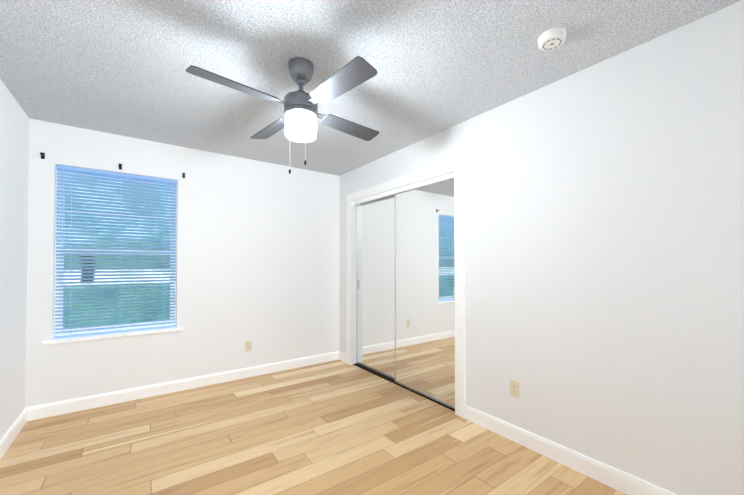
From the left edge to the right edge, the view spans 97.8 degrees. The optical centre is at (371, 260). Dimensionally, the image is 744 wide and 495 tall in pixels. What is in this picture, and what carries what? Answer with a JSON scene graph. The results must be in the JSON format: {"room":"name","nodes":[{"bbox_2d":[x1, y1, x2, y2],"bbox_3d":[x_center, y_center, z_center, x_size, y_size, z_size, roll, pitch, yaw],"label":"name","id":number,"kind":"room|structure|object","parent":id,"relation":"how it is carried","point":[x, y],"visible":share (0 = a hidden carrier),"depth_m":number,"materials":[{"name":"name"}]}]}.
{"room":"empty bedroom","nodes":[
{"label":"empty bedroom","id":0,"kind":"room"},
{"bbox_2d":[0,79,29,439],"bbox_3d":[-1.580,0.046,0.845,0.140,2.440,4.280,1,-1,-36],"label":"wall","id":1,"kind":"structure","parent":0,"point":[14,152],"depth_m":2.31,"materials":[{"name":"white paint"}]},
{"bbox_2d":[0,407,31,459],"bbox_3d":[-1.558,1.213,0.932,0.015,0.108,4.140,1,-1,-36],"label":"baseboard","id":2,"kind":"structure","parent":1,"relation":"attached to","point":[8,438],"depth_m":2.33,"materials":[{"name":"white"}]},
{"bbox_2d":[25,119,339,406],"bbox_3d":[-1.648,0.083,3.526,3.180,2.440,0.140,1,-1,-36],"label":"wall","id":3,"kind":"structure","parent":0,"point":[257,259],"depth_m":3.39,"materials":[{"name":"white paint"}]},
{"bbox_2d":[40,152,184,177],"bbox_3d":[-2.287,-0.858,2.947,1.034,0.052,0.068,1,-1,-36],"label":"curtain rod bracket","id":4,"kind":"object","parent":3,"relation":"attached to","point":[42,154],"visible":1,"depth_m":2.92,"materials":[{"name":"black metal"}]},
{"bbox_2d":[42,327,182,344],"bbox_3d":[-2.328,0.683,2.998,1.000,0.025,0.173,1,-1,-36],"label":"window sill","id":5,"kind":"structure","parent":3,"relation":"attached to","point":[103,336],"depth_m":2.91,"materials":[{"name":"white"}]},
{"bbox_2d":[54,169,176,336],"bbox_3d":[-2.361,-0.067,3.054,0.890,1.474,0.060,1,-1,-36],"label":"window","id":6,"kind":"structure","parent":3,"relation":"in","point":[106,330],"depth_m":2.98,"materials":[{"name":"white"}]},
{"bbox_2d":[54,165,176,338],"bbox_3d":[-2.316,-0.070,2.993,0.878,1.465,0.051,1,-1,-36],"label":"window blinds","id":7,"kind":"object","parent":6,"relation":"attached to","point":[62,169],"visible":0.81,"depth_m":2.97,"materials":[{"name":"white plastic"}]},
{"bbox_2d":[31,351,339,419],"bbox_3d":[-1.591,1.248,3.457,2.870,0.108,0.015,1,-1,-36],"label":"baseboard","id":8,"kind":"structure","parent":3,"relation":"attached to","point":[94,401],"depth_m":3.16,"materials":[{"name":"white"}]},
{"bbox_2d":[245,341,251,351],"bbox_3d":[-1.379,0.959,3.619,0.070,0.114,0.007,1,-1,-36],"label":"electrical outlet","id":9,"kind":"object","parent":3,"relation":"attached to","point":[248,345],"visible":1,"depth_m":3.62,"materials":[{"name":"beige plastic"}]},
{"bbox_2d":[0,360,625,494],"bbox_3d":[-0.047,1.332,2.027,4.030,0.100,4.420,1,-1,-36],"label":"floor","id":10,"kind":"structure","parent":0,"point":[337,427],"depth_m":2.21,"materials":[{"name":"brown wood"}]},
{"bbox_2d":[0,0,740,175],"bbox_3d":[-0.047,-1.208,2.062,4.030,0.100,4.420,1,-1,-36],"label":"ceiling","id":11,"kind":"structure","parent":0,"point":[118,67],"depth_m":1.87,"materials":[{"name":"white paint"}]},
{"bbox_2d":[186,56,378,173],"bbox_3d":[-0.421,-0.822,1.925,0.920,0.675,0.920,0,-1,2],"label":"ceiling fan","id":12,"kind":"object","parent":11,"relation":"hanging from","point":[298,121],"visible":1,"depth_m":1.84,"materials":[{"name":"silver metal"}]},
{"bbox_2d":[538,27,566,50],"bbox_3d":[0.935,-1.142,1.686,0.132,0.042,0.132,1,-1,-36],"label":"smoke detector","id":13,"kind":"object","parent":11,"relation":"attached to","point":[552,39],"visible":1,"depth_m":1.66,"materials":[{"name":"white plastic"}]},
{"bbox_2d":[339,0,743,494],"bbox_3d":[0.872,0.070,2.625,0.120,2.440,4.280,1,-1,-36],"label":"wall","id":14,"kind":"structure","parent":0,"point":[604,261],"depth_m":1.82,"materials":[{"name":"white paint"}]},
{"bbox_2d":[353,172,454,410],"bbox_3d":[0.275,0.278,3.437,0.088,2.047,1.634,1,-1,-36],"label":"mirrored closet doors","id":15,"kind":"structure","parent":14,"relation":"in","point":[405,315],"depth_m":3.25,"materials":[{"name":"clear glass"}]},
{"bbox_2d":[347,156,465,418],"bbox_3d":[0.269,0.229,3.434,0.139,2.145,1.830,1,-1,-36],"label":"trim","id":16,"kind":"structure","parent":14,"relation":"attached to","point":[456,166],"depth_m":2.74,"materials":[{"name":"white"}]},
{"bbox_2d":[510,379,519,397],"bbox_3d":[1.014,0.916,2.309,0.007,0.114,0.070,1,-1,-36],"label":"electrical outlet","id":17,"kind":"object","parent":14,"relation":"attached to","point":[514,388],"visible":1,"depth_m":2.31,"materials":[{"name":"beige plastic"}]},
{"bbox_2d":[465,405,675,494],"bbox_3d":[1.368,1.225,1.810,0.015,0.108,2.065,1,-1,-36],"label":"baseboard","id":18,"kind":"structure","parent":14,"relation":"attached to","point":[618,480],"depth_m":2.01,"materials":[{"name":"white"}]},
{"label":"outside","id":19,"kind":"structure","parent":0,"visible":0},
{"bbox_2d":[63,176,170,327],"bbox_3d":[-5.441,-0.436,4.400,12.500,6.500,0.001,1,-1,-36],"label":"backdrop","id":20,"kind":"structure","parent":19,"point":[116,266],"depth_m":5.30,"materials":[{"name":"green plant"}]}
]}

